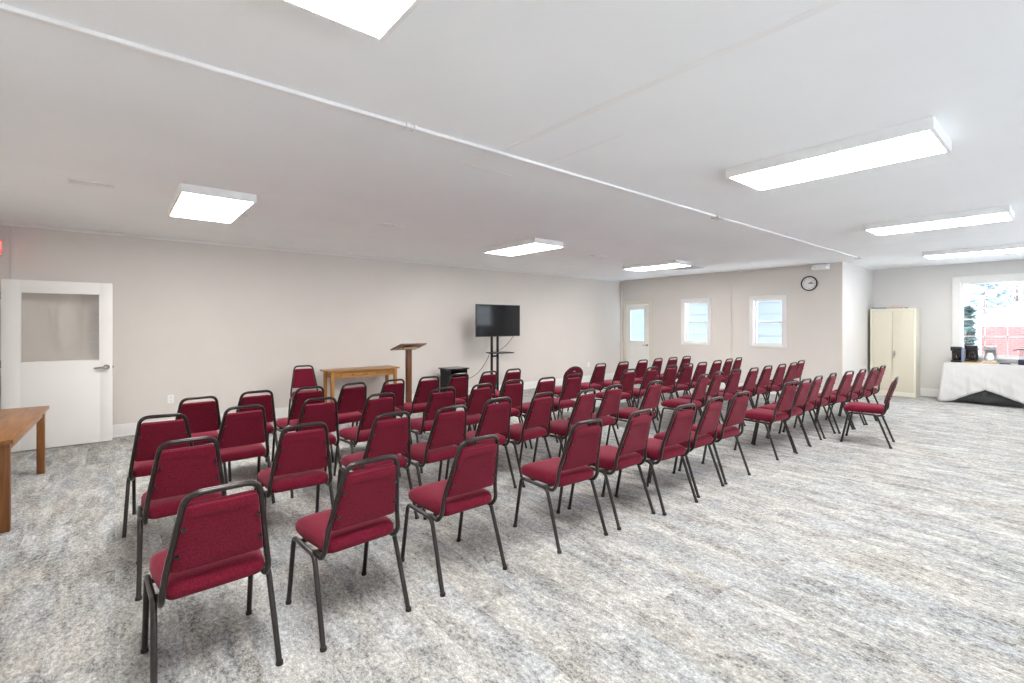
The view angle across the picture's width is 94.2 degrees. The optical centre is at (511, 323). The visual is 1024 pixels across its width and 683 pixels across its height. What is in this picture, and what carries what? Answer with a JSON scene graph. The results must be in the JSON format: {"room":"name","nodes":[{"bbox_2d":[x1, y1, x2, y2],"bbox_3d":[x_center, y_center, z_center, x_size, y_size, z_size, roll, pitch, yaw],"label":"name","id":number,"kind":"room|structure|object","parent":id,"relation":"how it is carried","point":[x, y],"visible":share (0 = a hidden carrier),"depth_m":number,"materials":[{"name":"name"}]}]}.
{"room":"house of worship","nodes":[
{"label":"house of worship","id":0,"kind":"room"},
{"bbox_2d":[0,279,113,451],"bbox_3d":[-5.559,0.491,5.847,1.021,2.033,0.109,0,0,-39],"label":"door","id":1,"kind":"structure","parent":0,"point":[78,394],"depth_m":5.86,"materials":[{"name":"white paint"}]},
{"bbox_2d":[0,225,619,424],"bbox_3d":[-1.575,0.148,9.624,12.370,2.744,0.140,0,0,-40],"label":"wall","id":2,"kind":"structure","parent":0,"point":[190,319],"depth_m":7.58,"materials":[{"name":"beige paint"}]},
{"bbox_2d":[0,222,622,281],"bbox_3d":[-1.524,-1.206,9.564,12.090,0.035,0.018,0,0,-40],"label":"trim","id":3,"kind":"structure","parent":2,"relation":"attached to","point":[1,223],"depth_m":7.43,"materials":[{"name":"white paint"}]},
{"bbox_2d":[113,373,614,437],"bbox_3d":[-1.518,1.438,9.563,12.040,0.165,0.027,0,0,-40],"label":"baseboard","id":4,"kind":"structure","parent":2,"relation":"attached to","point":[129,429],"depth_m":7.71,"materials":[{"name":"white paint"}]},
{"bbox_2d":[620,282,622,364],"bbox_3d":[3.087,0.166,13.402,0.090,2.708,0.030,0,0,-40],"label":"trim","id":5,"kind":"structure","parent":2,"relation":"attached to","point":[621,283],"depth_m":13.38,"materials":[{"name":"beige paint"}]},
{"bbox_2d":[0,0,1023,280],"bbox_3d":[2.604,-1.284,6.293,14.520,0.120,10.610,0,0,-40],"label":"ceiling","id":6,"kind":"structure","parent":0,"point":[493,74],"depth_m":2.86,"materials":[{"name":"paint"}]},
{"bbox_2d":[168,183,256,223],"bbox_3d":[-3.045,-1.187,4.791,0.600,0.075,1.240,0,0,-40],"label":"ceiling light","id":7,"kind":"object","parent":6,"relation":"attached to","point":[189,201],"visible":1,"depth_m":4.55,"materials":[{"name":"white plastic"}]},
{"bbox_2d":[171,192,251,222],"bbox_3d":[-3.045,-1.155,4.791,0.556,0.005,1.196,0,0,-40],"label":"diffuser","id":8,"kind":"object","parent":7,"relation":"attached to","point":[206,206],"depth_m":4.67,"materials":[{"name":"white plastic"}]},
{"bbox_2d":[277,0,422,42],"bbox_3d":[-0.363,-1.187,1.279,0.600,0.075,1.240,0,0,-40],"label":"ceiling light","id":9,"kind":"object","parent":6,"relation":"attached to","point":[376,20],"visible":1,"depth_m":1.76,"materials":[{"name":"white plastic"}]},
{"bbox_2d":[0,3,862,258],"bbox_3d":[1.939,-1.206,5.052,11.630,0.035,0.125,0,0,-40],"label":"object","id":10,"kind":"object","parent":6,"relation":"attached to","point":[5,8],"visible":1,"depth_m":2.51,"materials":[{"name":"white plastic"}]},
{"bbox_2d":[462,152,510,176],"bbox_3d":[-0.084,-1.223,3.660,0.480,0.002,0.370,0,0,-40],"label":"trim","id":11,"kind":"structure","parent":6,"relation":"attached to","point":[470,163],"depth_m":3.60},
{"bbox_2d":[483,238,564,255],"bbox_3d":[0.160,-1.187,7.412,0.600,0.075,1.240,0,0,-40],"label":"ceiling light","id":12,"kind":"object","parent":6,"relation":"attached to","point":[532,245],"visible":1,"depth_m":7.22,"materials":[{"name":"white plastic"}]},
{"bbox_2d":[487,243,559,255],"bbox_3d":[0.160,-1.155,7.412,0.556,0.005,1.196,0,0,-40],"label":"diffuser","id":13,"kind":"object","parent":12,"relation":"attached to","point":[518,248],"depth_m":7.32,"materials":[{"name":"white plastic"}]},
{"bbox_2d":[623,260,691,270],"bbox_3d":[2.954,-1.187,9.729,0.600,0.075,1.240,0,0,-40],"label":"ceiling light","id":14,"kind":"object","parent":6,"relation":"attached to","point":[671,263],"visible":1,"depth_m":9.54,"materials":[{"name":"white plastic"}]},
{"bbox_2d":[626,264,686,270],"bbox_3d":[2.954,-1.155,9.729,0.556,0.005,1.196,0,0,-40],"label":"diffuser","id":15,"kind":"object","parent":14,"relation":"attached to","point":[644,267],"depth_m":9.71,"materials":[{"name":"white plastic"}]},
{"bbox_2d":[501,0,846,150],"bbox_3d":[1.384,-1.223,1.623,0.045,0.002,4.520,0,0,-40],"label":"trim","id":16,"kind":"structure","parent":6,"relation":"attached to","point":[832,3],"depth_m":2.24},
{"bbox_2d":[726,116,951,190],"bbox_3d":[2.308,-1.187,3.462,0.600,0.075,1.240,0,0,-40],"label":"ceiling light","id":17,"kind":"object","parent":6,"relation":"attached to","point":[924,137],"visible":1,"depth_m":3.29,"materials":[{"name":"white plastic"}]},
{"bbox_2d":[864,205,1014,235],"bbox_3d":[4.932,-1.187,5.546,0.600,0.075,1.240,0,0,-40],"label":"ceiling light","id":18,"kind":"object","parent":6,"relation":"attached to","point":[1005,212],"visible":1,"depth_m":5.40,"materials":[{"name":"white plastic"}]},
{"bbox_2d":[868,213,1011,234],"bbox_3d":[4.932,-1.155,5.546,0.556,0.005,1.196,0,0,-40],"label":"diffuser","id":19,"kind":"object","parent":18,"relation":"attached to","point":[970,218],"depth_m":5.46,"materials":[{"name":"white plastic"}]},
{"bbox_2d":[922,243,1023,258],"bbox_3d":[7.601,-1.187,7.811,0.600,0.075,1.240,0,0,-40],"label":"ceiling light","id":20,"kind":"object","parent":6,"relation":"attached to","point":[1009,248],"visible":1,"depth_m":7.68,"materials":[{"name":"white plastic"}]},
{"bbox_2d":[925,248,1023,258],"bbox_3d":[7.601,-1.155,7.811,0.556,0.005,1.196,0,0,-40],"label":"diffuser","id":21,"kind":"object","parent":20,"relation":"attached to","point":[982,251],"depth_m":7.78,"materials":[{"name":"white plastic"}]},
{"bbox_2d":[0,379,1023,682],"bbox_3d":[2.604,1.570,6.293,14.520,0.100,10.610,0,0,-40],"label":"floor","id":22,"kind":"structure","parent":0,"point":[856,559],"depth_m":2.92,"materials":[{"name":"carpet"}]},
{"bbox_2d":[0,406,48,532],"bbox_3d":[-4.364,1.183,4.082,0.385,0.675,1.870,0,0,-38],"label":"side table","id":23,"kind":"object","parent":22,"relation":"on","point":[15,423],"visible":1,"depth_m":3.89,"materials":[{"name":"brown wood"}]},
{"bbox_2d":[122,413,193,537],"bbox_3d":[-2.683,1.086,3.686,0.474,0.864,0.572,0,0,-33],"label":"padded chair","id":24,"kind":"object","parent":22,"relation":"on","point":[149,436],"visible":0.59,"depth_m":3.47,"materials":[{"name":"red fabric"}]},
{"bbox_2d":[135,436,226,600],"bbox_3d":[-2.025,1.087,2.941,0.482,0.866,0.576,0,0,-39],"label":"padded chair","id":25,"kind":"object","parent":22,"relation":"on","point":[176,473],"visible":0.73,"depth_m":2.74,"materials":[{"name":"red fabric"}]},
{"bbox_2d":[175,396,227,483],"bbox_3d":[-3.010,1.086,4.507,0.474,0.864,0.572,0,0,-42],"label":"padded chair","id":26,"kind":"object","parent":22,"relation":"on","point":[204,419],"visible":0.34,"depth_m":4.36,"materials":[{"name":"red fabric"}]},
{"bbox_2d":[140,480,282,682],"bbox_3d":[-1.358,1.087,2.146,0.482,0.866,0.576,0,0,-42],"label":"padded chair","id":27,"kind":"object","parent":22,"relation":"on","point":[214,542],"visible":1,"depth_m":1.98,"materials":[{"name":"red fabric"}]},
{"bbox_2d":[217,404,274,503],"bbox_3d":[-2.329,1.086,4.041,0.474,0.864,0.572,0,0,-41],"label":"padded chair","id":28,"kind":"object","parent":22,"relation":"on","point":[241,435],"visible":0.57,"depth_m":3.89,"materials":[{"name":"red fabric"}]},
{"bbox_2d":[222,390,277,481],"bbox_3d":[-2.688,1.086,4.894,0.474,0.864,0.572,0,0,-41],"label":"padded chair","id":29,"kind":"object","parent":22,"relation":"on","point":[267,401],"visible":0.48,"depth_m":4.74,"materials":[{"name":"red fabric"}]},
{"bbox_2d":[254,422,333,556],"bbox_3d":[-1.531,1.087,3.361,0.482,0.866,0.576,0,0,-37],"label":"padded chair","id":30,"kind":"object","parent":22,"relation":"on","point":[300,458],"visible":0.84,"depth_m":3.19,"materials":[{"name":"red fabric"}]},
{"bbox_2d":[271,386,324,461],"bbox_3d":[-2.294,1.086,5.186,0.474,0.864,0.572,0,0,-42],"label":"padded chair","id":31,"kind":"object","parent":22,"relation":"on","point":[299,398],"visible":0.32,"depth_m":4.98,"materials":[{"name":"red fabric"}]},
{"bbox_2d":[288,365,317,415],"bbox_3d":[-3.168,1.086,7.330,0.474,0.864,0.572,0,0,-32],"label":"padded chair","id":32,"kind":"object","parent":22,"relation":"on","point":[300,377],"visible":0.56,"depth_m":7.47,"materials":[{"name":"red fabric"}]},
{"bbox_2d":[290,397,342,498],"bbox_3d":[-1.879,1.086,4.452,0.474,0.864,0.572,0,0,-40],"label":"padded chair","id":33,"kind":"object","parent":22,"relation":"on","point":[327,412],"visible":0.43,"depth_m":4.28,"materials":[{"name":"red fabric"}]},
{"bbox_2d":[285,454,411,652],"bbox_3d":[-0.869,1.087,2.536,0.482,0.866,0.576,0,0,-43],"label":"padded chair","id":34,"kind":"object","parent":22,"relation":"on","point":[363,500],"visible":1,"depth_m":2.38,"materials":[{"name":"red fabric"}]},
{"bbox_2d":[330,382,366,462],"bbox_3d":[-1.952,1.086,5.522,0.474,0.864,0.572,0,0,-44],"label":"padded chair","id":35,"kind":"object","parent":22,"relation":"on","point":[351,400],"visible":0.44,"depth_m":5.36,"materials":[{"name":"red fabric"}]},
{"bbox_2d":[320,365,399,407],"bbox_3d":[-2.605,1.139,8.202,1.245,0.762,0.435,0,0,-40],"label":"side table","id":36,"kind":"object","parent":22,"relation":"on","point":[335,373],"visible":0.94,"depth_m":7.99,"materials":[{"name":"brown wood"}]},
{"bbox_2d":[333,392,400,476],"bbox_3d":[-1.429,1.086,4.716,0.474,0.864,0.572,0,0,-44],"label":"padded chair","id":37,"kind":"object","parent":22,"relation":"on","point":[373,408],"visible":0.56,"depth_m":4.53,"materials":[{"name":"red fabric"}]},
{"bbox_2d":[336,411,418,518],"bbox_3d":[-1.062,1.087,3.741,0.482,0.866,0.576,0,0,-41],"label":"padded chair","id":38,"kind":"object","parent":22,"relation":"on","point":[390,436],"visible":0.67,"depth_m":3.58,"materials":[{"name":"red fabric"}]},
{"bbox_2d":[353,379,404,446],"bbox_3d":[-1.593,1.086,5.837,0.572,0.864,0.474,0,0,43],"label":"padded chair","id":39,"kind":"object","parent":22,"relation":"on","point":[398,389],"visible":0.42,"depth_m":5.71,"materials":[{"name":"red fabric"}]},
{"bbox_2d":[390,343,426,402],"bbox_3d":[-1.827,0.928,8.412,0.500,1.185,0.408,0,0,-40],"label":"lectern","id":40,"kind":"object","parent":22,"relation":"on","point":[409,347],"visible":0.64,"depth_m":8.38,"materials":[{"name":"brown wood"}]},
{"bbox_2d":[395,376,438,443],"bbox_3d":[-1.218,1.086,6.187,0.474,0.864,0.572,0,0,-42],"label":"padded chair","id":41,"kind":"object","parent":22,"relation":"on","point":[423,389],"visible":0.53,"depth_m":6.00,"materials":[{"name":"red fabric"}]},
{"bbox_2d":[399,404,466,519],"bbox_3d":[-0.658,1.087,4.025,0.482,0.866,0.576,0,0,-42],"label":"padded chair","id":42,"kind":"object","parent":22,"relation":"on","point":[448,429],"visible":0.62,"depth_m":3.85,"materials":[{"name":"red fabric"}]},
{"bbox_2d":[411,387,456,472],"bbox_3d":[-0.876,1.086,5.147,0.474,0.864,0.572,0,0,-38],"label":"padded chair","id":43,"kind":"object","parent":22,"relation":"on","point":[436,401],"visible":0.58,"depth_m":4.94,"materials":[{"name":"red fabric"}]},
{"bbox_2d":[424,373,471,432],"bbox_3d":[-0.872,1.086,6.545,0.474,0.864,0.572,0,0,-41],"label":"padded chair","id":44,"kind":"object","parent":22,"relation":"on","point":[460,384],"visible":0.33,"depth_m":6.40,"materials":[{"name":"red fabric"}]},
{"bbox_2d":[438,366,468,391],"bbox_3d":[-1.134,1.189,9.354,0.460,0.662,0.440,0,0,-40],"label":"nightstand","id":45,"kind":"object","parent":22,"relation":"on","point":[445,372],"visible":0.44,"depth_m":9.31,"materials":[{"name":"black paint"}]},
{"bbox_2d":[401,434,507,596],"bbox_3d":[-0.363,1.087,2.981,0.482,0.866,0.576,0,0,-40],"label":"padded chair","id":46,"kind":"object","parent":22,"relation":"on","point":[474,468],"visible":1,"depth_m":2.83,"materials":[{"name":"red fabric"}]},
{"bbox_2d":[455,371,496,428],"bbox_3d":[-0.505,1.086,6.836,0.572,0.864,0.474,0,0,44],"label":"padded chair","id":47,"kind":"object","parent":22,"relation":"on","point":[492,378],"visible":0.3,"depth_m":6.68,"materials":[{"name":"red fabric"}]},
{"bbox_2d":[466,383,491,431],"bbox_3d":[-0.515,1.086,5.426,0.474,0.864,0.572,0,0,-45],"label":"padded chair","id":48,"kind":"object","parent":22,"relation":"on","point":[477,399],"visible":0.38,"depth_m":5.25,"materials":[{"name":"red fabric"}]},
{"bbox_2d":[445,397,516,487],"bbox_3d":[-0.289,1.087,4.447,0.482,0.866,0.576,0,0,-39],"label":"padded chair","id":49,"kind":"object","parent":22,"relation":"on","point":[495,418],"visible":0.6,"depth_m":4.28,"materials":[{"name":"red fabric"}]},
{"bbox_2d":[486,337,513,390],"bbox_3d":[-0.348,0.620,9.676,0.720,1.800,0.567,0,0,-40],"label":"tv stand","id":50,"kind":"object","parent":22,"relation":"on","point":[491,352],"visible":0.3,"depth_m":9.69,"materials":[{"name":"black metal"}]},
{"bbox_2d":[475,304,519,336],"bbox_3d":[-0.280,-0.068,9.641,1.104,0.644,0.052,0,0,-39],"label":"television","id":51,"kind":"object","parent":50,"relation":"attached to","point":[491,320],"visible":1,"depth_m":9.59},
{"bbox_2d":[474,379,526,447],"bbox_3d":[-0.141,1.086,5.827,0.474,0.864,0.572,0,0,-39],"label":"padded chair","id":52,"kind":"object","parent":22,"relation":"on","point":[514,392],"visible":0.38,"depth_m":5.67,"materials":[{"name":"red fabric"}]},
{"bbox_2d":[492,368,522,422],"bbox_3d":[-0.153,1.086,7.207,0.474,0.864,0.572,0,0,-42],"label":"padded chair","id":53,"kind":"object","parent":22,"relation":"on","point":[508,375],"visible":0.34,"depth_m":7.00,"materials":[{"name":"red fabric"}]},
{"bbox_2d":[498,392,552,487],"bbox_3d":[0.112,1.087,4.754,0.482,0.866,0.576,0,0,-44],"label":"padded chair","id":54,"kind":"object","parent":22,"relation":"on","point":[539,412],"visible":0.84,"depth_m":4.59,"materials":[{"name":"red fabric"}]},
{"bbox_2d":[511,376,558,448],"bbox_3d":[0.263,1.086,6.095,0.474,0.864,0.572,0,0,-41],"label":"padded chair","id":55,"kind":"object","parent":22,"relation":"on","point":[545,386],"visible":0.32,"depth_m":5.92,"materials":[{"name":"red fabric"}]},
{"bbox_2d":[513,418,607,553],"bbox_3d":[0.359,1.087,3.476,0.482,0.866,0.576,0,0,-36],"label":"padded chair","id":56,"kind":"object","parent":22,"relation":"on","point":[582,447],"visible":1,"depth_m":3.32,"materials":[{"name":"red fabric"}]},
{"bbox_2d":[533,389,595,461],"bbox_3d":[0.564,1.087,4.966,0.576,0.866,0.482,0,0,45],"label":"padded chair","id":57,"kind":"object","parent":22,"relation":"on","point":[583,407],"visible":0.56,"depth_m":4.81,"materials":[{"name":"red fabric"}]},
{"bbox_2d":[552,373,581,419],"bbox_3d":[0.647,1.086,6.465,0.474,0.864,0.572,0,0,-40],"label":"padded chair","id":58,"kind":"object","parent":22,"relation":"on","point":[572,386],"visible":0.62,"depth_m":6.28,"materials":[{"name":"red fabric"}]},
{"bbox_2d":[554,366,582,418],"bbox_3d":[0.829,1.089,7.670,0.474,0.858,0.563,0,0,-37],"label":"padded chair","id":59,"kind":"object","parent":22,"relation":"on","point":[576,369],"visible":0.42,"depth_m":7.46,"materials":[{"name":"red fabric"}]},
{"bbox_2d":[567,363,605,411],"bbox_3d":[1.312,1.086,8.193,0.474,0.864,0.572,0,0,-43],"label":"padded chair","id":60,"kind":"object","parent":22,"relation":"on","point":[598,375],"visible":0.77,"depth_m":8.03,"materials":[{"name":"red fabric"}]},
{"bbox_2d":[564,384,621,467],"bbox_3d":[0.923,1.087,5.342,0.482,0.866,0.576,0,0,-43],"label":"padded chair","id":61,"kind":"object","parent":22,"relation":"on","point":[610,403],"visible":0.55,"depth_m":5.19,"materials":[{"name":"red fabric"}]},
{"bbox_2d":[567,409,654,529],"bbox_3d":[0.812,1.087,3.840,0.482,0.866,0.576,0,0,-41],"label":"padded chair","id":62,"kind":"object","parent":22,"relation":"on","point":[635,435],"visible":0.93,"depth_m":3.68,"materials":[{"name":"red fabric"}]},
{"bbox_2d":[594,361,629,406],"bbox_3d":[1.790,1.086,8.560,0.474,0.864,0.572,0,0,-39],"label":"padded chair","id":63,"kind":"object","parent":22,"relation":"on","point":[620,369],"visible":0.51,"depth_m":8.37,"materials":[{"name":"red fabric"}]},
{"bbox_2d":[593,368,635,428],"bbox_3d":[1.557,1.086,7.184,0.474,0.864,0.572,0,0,-40],"label":"padded chair","id":64,"kind":"object","parent":22,"relation":"on","point":[627,380],"visible":0.58,"depth_m":7.04,"materials":[{"name":"red fabric"}]},
{"bbox_2d":[614,359,647,402],"bbox_3d":[2.255,1.086,9.004,0.474,0.864,0.572,0,0,-38],"label":"padded chair","id":65,"kind":"object","parent":22,"relation":"on","point":[641,367],"visible":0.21,"depth_m":8.82,"materials":[{"name":"red fabric"}]},
{"bbox_2d":[606,380,662,457],"bbox_3d":[1.484,1.087,5.715,0.482,0.866,0.576,0,0,-41],"label":"padded chair","id":66,"kind":"object","parent":22,"relation":"on","point":[651,398],"visible":0.59,"depth_m":5.58,"materials":[{"name":"red fabric"}]},
{"bbox_2d":[625,366,658,419],"bbox_3d":[1.981,1.086,7.515,0.474,0.864,0.572,0,0,-40],"label":"padded chair","id":67,"kind":"object","parent":22,"relation":"on","point":[650,375],"visible":0.61,"depth_m":7.32,"materials":[{"name":"red fabric"}]},
{"bbox_2d":[614,403,697,515],"bbox_3d":[1.254,1.087,4.104,0.482,0.866,0.576,0,0,-37],"label":"padded chair","id":68,"kind":"object","parent":22,"relation":"on","point":[679,429],"visible":0.84,"depth_m":3.93,"materials":[{"name":"red fabric"}]},
{"bbox_2d":[637,365,677,416],"bbox_3d":[2.404,1.086,7.837,0.474,0.864,0.572,0,0,-36],"label":"padded chair","id":69,"kind":"object","parent":22,"relation":"on","point":[669,377],"visible":0.51,"depth_m":7.66,"materials":[{"name":"red fabric"}]},
{"bbox_2d":[653,363,693,410],"bbox_3d":[2.782,1.086,8.152,0.474,0.864,0.572,0,0,-36],"label":"padded chair","id":70,"kind":"object","parent":22,"relation":"on","point":[685,376],"visible":0.66,"depth_m":7.97,"materials":[{"name":"red fabric"}]},
{"bbox_2d":[658,373,708,432],"bbox_3d":[2.334,1.087,6.441,0.482,0.866,0.576,0,0,-45],"label":"padded chair","id":71,"kind":"object","parent":22,"relation":"on","point":[699,392],"visible":0.7,"depth_m":6.33,"materials":[{"name":"red fabric"}]},
{"bbox_2d":[649,396,724,497],"bbox_3d":[1.655,1.087,4.488,0.482,0.866,0.576,0,0,-40],"label":"padded chair","id":72,"kind":"object","parent":22,"relation":"on","point":[708,422],"visible":0.66,"depth_m":4.31,"materials":[{"name":"red fabric"}]},
{"bbox_2d":[669,362,706,398],"bbox_3d":[3.144,1.086,8.471,0.474,0.864,0.572,0,0,-37],"label":"padded chair","id":73,"kind":"object","parent":22,"relation":"on","point":[700,369],"visible":0.36,"depth_m":8.26,"materials":[{"name":"red fabric"}]},
{"bbox_2d":[678,371,722,423],"bbox_3d":[2.683,1.087,6.809,0.482,0.866,0.576,0,0,-45],"label":"padded chair","id":74,"kind":"object","parent":22,"relation":"on","point":[714,386],"visible":0.48,"depth_m":6.63,"materials":[{"name":"red fabric"}]},
{"bbox_2d":[678,391,750,484],"bbox_3d":[2.068,1.087,4.832,0.482,0.866,0.576,0,0,-37],"label":"padded chair","id":75,"kind":"object","parent":22,"relation":"on","point":[736,412],"visible":0.73,"depth_m":4.65,"materials":[{"name":"red fabric"}]},
{"bbox_2d":[693,369,740,423],"bbox_3d":[3.092,1.087,7.127,0.482,0.866,0.576,0,0,-39],"label":"padded chair","id":76,"kind":"object","parent":22,"relation":"on","point":[732,384],"visible":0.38,"depth_m":6.94,"materials":[{"name":"red fabric"}]},
{"bbox_2d":[719,367,758,425],"bbox_3d":[3.494,1.087,7.409,0.482,0.866,0.576,0,0,-39],"label":"padded chair","id":77,"kind":"object","parent":22,"relation":"on","point":[750,381],"visible":0.55,"depth_m":7.24,"materials":[{"name":"red fabric"}]},
{"bbox_2d":[729,365,772,408],"bbox_3d":[3.895,1.087,7.757,0.482,0.866,0.576,0,0,-38],"label":"padded chair","id":78,"kind":"object","parent":22,"relation":"on","point":[764,379],"visible":0.52,"depth_m":7.57,"materials":[{"name":"red fabric"}]},
{"bbox_2d":[734,381,797,459],"bbox_3d":[3.019,1.087,5.634,0.482,0.866,0.576,0,0,-35],"label":"padded chair","id":79,"kind":"object","parent":22,"relation":"on","point":[785,401],"visible":0.94,"depth_m":5.49,"materials":[{"name":"red fabric"}]},
{"bbox_2d":[755,363,785,407],"bbox_3d":[4.294,1.087,8.065,0.482,0.866,0.576,0,0,-38],"label":"padded chair","id":80,"kind":"object","parent":22,"relation":"on","point":[778,377],"visible":0.57,"depth_m":7.87,"materials":[{"name":"red fabric"}]},
{"bbox_2d":[756,362,797,407],"bbox_3d":[4.669,1.087,8.378,0.482,0.866,0.576,0,0,-39],"label":"padded chair","id":81,"kind":"object","parent":22,"relation":"on","point":[790,374],"visible":0.34,"depth_m":8.18,"materials":[{"name":"red fabric"}]},
{"bbox_2d":[751,378,811,452],"bbox_3d":[3.379,1.087,5.944,0.482,0.866,0.576,0,0,-38],"label":"padded chair","id":82,"kind":"object","parent":22,"relation":"on","point":[803,389],"visible":0.6,"depth_m":5.80,"materials":[{"name":"red fabric"}]},
{"bbox_2d":[765,375,822,445],"bbox_3d":[3.730,1.087,6.267,0.482,0.866,0.576,0,0,-41],"label":"padded chair","id":83,"kind":"object","parent":22,"relation":"on","point":[815,386],"visible":0.52,"depth_m":6.11,"materials":[{"name":"red fabric"}]},
{"bbox_2d":[782,372,836,438],"bbox_3d":[4.157,1.087,6.627,0.482,0.866,0.576,0,0,-41],"label":"padded chair","id":84,"kind":"object","parent":22,"relation":"on","point":[828,387],"visible":0.66,"depth_m":6.43,"materials":[{"name":"red fabric"}]},
{"bbox_2d":[800,370,853,433],"bbox_3d":[4.593,1.087,6.916,0.482,0.866,0.576,0,0,-35],"label":"padded chair","id":85,"kind":"object","parent":22,"relation":"on","point":[844,386],"visible":0.7,"depth_m":6.71,"materials":[{"name":"red fabric"}]},
{"bbox_2d":[816,368,866,428],"bbox_3d":[4.977,1.087,7.192,0.482,0.866,0.576,0,0,-39],"label":"padded chair","id":86,"kind":"object","parent":22,"relation":"on","point":[857,384],"visible":0.62,"depth_m":7.00,"materials":[{"name":"red fabric"}]},
{"bbox_2d":[829,367,878,424],"bbox_3d":[5.385,1.087,7.485,0.482,0.866,0.576,0,0,-37],"label":"padded chair","id":87,"kind":"object","parent":22,"relation":"on","point":[869,383],"visible":0.69,"depth_m":7.29,"materials":[{"name":"red fabric"}]},
{"bbox_2d":[838,365,885,420],"bbox_3d":[5.742,1.087,7.798,0.482,0.866,0.576,0,0,-40],"label":"padded chair","id":88,"kind":"object","parent":22,"relation":"on","point":[881,371],"visible":0.44,"depth_m":7.64,"materials":[{"name":"red fabric"}]},
{"bbox_2d":[840,376,898,448],"bbox_3d":[4.602,1.087,6.127,0.576,0.866,0.482,0,0,42],"label":"padded chair","id":89,"kind":"object","parent":22,"relation":"on","point":[854,407],"visible":1,"depth_m":6.01,"materials":[{"name":"red fabric"}]},
{"bbox_2d":[870,308,919,397],"bbox_3d":[8.210,0.595,10.214,0.486,1.850,0.770,0,0,-40],"label":"storage cabinet","id":90,"kind":"object","parent":22,"relation":"on","point":[894,332],"visible":0.86,"depth_m":10.02,"materials":[{"name":"beige metal"}]},
{"bbox_3d":[9.294,1.139,8.787,0.570,0.762,1.860,0,0,-40],"label":"folding table","id":91,"kind":"object","parent":22,"relation":"on","visible":0},
{"bbox_2d":[937,361,1023,403],"bbox_3d":[9.219,1.130,8.797,0.694,0.756,2.002,0,0,-40],"label":"tablecloth","id":92,"kind":"object","parent":91,"relation":"on","point":[958,379],"visible":1,"depth_m":8.92,"materials":[{"name":"white fabric"}]},
{"bbox_3d":[9.106,0.740,9.066,0.240,0.020,0.210,0,0,-40],"label":"serving board","id":93,"kind":"object","parent":92,"relation":"on","visible":0},
{"bbox_2d":[983,346,996,362],"bbox_3d":[9.096,0.576,9.058,0.226,0.305,0.177,0,0,-40],"label":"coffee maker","id":94,"kind":"object","parent":93,"relation":"on","point":[990,352],"visible":1,"depth_m":9.03,"materials":[{"name":"white plastic"}]},
{"bbox_2d":[953,390,1023,406],"bbox_3d":[9.264,1.145,8.772,0.507,0.690,1.807,0,0,-40],"label":"table skirt","id":95,"kind":"object","parent":91,"relation":"attached to","point":[985,397],"visible":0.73,"depth_m":8.86,"materials":[{"name":"grey fabric"}]},
{"bbox_2d":[623,262,844,390],"bbox_3d":[4.863,0.148,11.452,0.140,2.744,5.300,0,0,-40],"label":"wall","id":96,"kind":"structure","parent":0,"point":[816,317],"depth_m":10.71,"materials":[{"name":"beige paint"}]},
{"bbox_2d":[623,301,651,371],"bbox_3d":[3.466,0.450,13.087,0.191,2.140,0.920,0,0,-40],"label":"door","id":97,"kind":"structure","parent":96,"relation":"in","point":[633,351],"depth_m":13.07,"materials":[{"name":"white wood"}]},
{"bbox_2d":[681,298,710,344],"bbox_3d":[4.579,-0.055,11.768,0.172,1.140,0.780,0,0,-40],"label":"window","id":98,"kind":"structure","parent":96,"relation":"in","point":[685,303],"depth_m":11.88,"materials":[{"name":"white paint"}]},
{"bbox_2d":[749,295,786,347],"bbox_3d":[5.655,-0.055,10.478,0.172,1.140,0.780,0,0,-40],"label":"window","id":99,"kind":"structure","parent":96,"relation":"in","point":[753,300],"depth_m":10.53,"materials":[{"name":"white paint"}]},
{"bbox_2d":[845,263,872,385],"bbox_3d":[7.341,0.148,10.160,2.010,2.744,0.140,0,0,-40],"label":"wall","id":100,"kind":"structure","parent":0,"point":[858,280],"depth_m":10.00,"materials":[{"name":"paint"}]},
{"bbox_2d":[873,259,1023,388],"bbox_3d":[9.778,0.148,8.917,0.140,2.744,5.170,0,0,-40],"label":"wall","id":101,"kind":"structure","parent":0,"point":[926,288],"depth_m":9.98,"materials":[{"name":"paint"}]},
{"bbox_2d":[950,273,1023,361],"bbox_3d":[9.434,-0.117,9.281,0.200,1.686,1.310,0,0,-40],"label":"window","id":102,"kind":"structure","parent":101,"relation":"in","point":[1016,277],"depth_m":9.49,"materials":[{"name":"white paint"}]},
{"label":"outside","id":103,"kind":"structure","parent":0,"visible":0},
{"bbox_3d":[23.039,2.520,19.215,180.000,0.200,120.000,0,0,-40],"label":"ground","id":104,"kind":"structure","parent":103,"visible":0},
{"bbox_2d":[631,301,781,343],"bbox_3d":[6.588,0.320,16.433,4.030,4.200,9.600,0,0,-40],"label":"building","id":105,"kind":"structure","parent":104,"relation":"on","point":[768,311],"depth_m":14.22,"materials":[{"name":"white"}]},
{"bbox_2d":[964,305,980,352],"bbox_3d":[14.960,0.892,15.628,0.802,3.056,0.853,0,0,-40],"label":"tree","id":106,"kind":"object","parent":104,"relation":"on","point":[969,330],"visible":0.37,"depth_m":15.54,"materials":[{"name":"green plant"}]},
{"bbox_2d":[964,283,1013,317],"bbox_3d":[28.274,-0.726,28.532,2.522,6.291,2.604,0,0,-40],"label":"tree","id":107,"kind":"object","parent":104,"relation":"on","point":[972,302],"visible":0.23,"depth_m":28.28,"materials":[{"name":"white plant"}]},
{"bbox_2d":[973,301,1023,355],"bbox_3d":[26.446,0.460,14.895,12.300,3.920,16.600,0,0,-40],"label":"brick building","id":108,"kind":"structure","parent":104,"relation":"on","point":[993,327],"depth_m":16.84,"materials":[{"name":"brick"}]},
{"bbox_2d":[994,282,1023,305],"bbox_3d":[32.808,-1.826,30.934,2.818,8.492,2.901,0,0,-40],"label":"tree","id":109,"kind":"object","parent":104,"relation":"on","point":[1016,287],"visible":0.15,"depth_m":30.87,"materials":[{"name":"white plant"}]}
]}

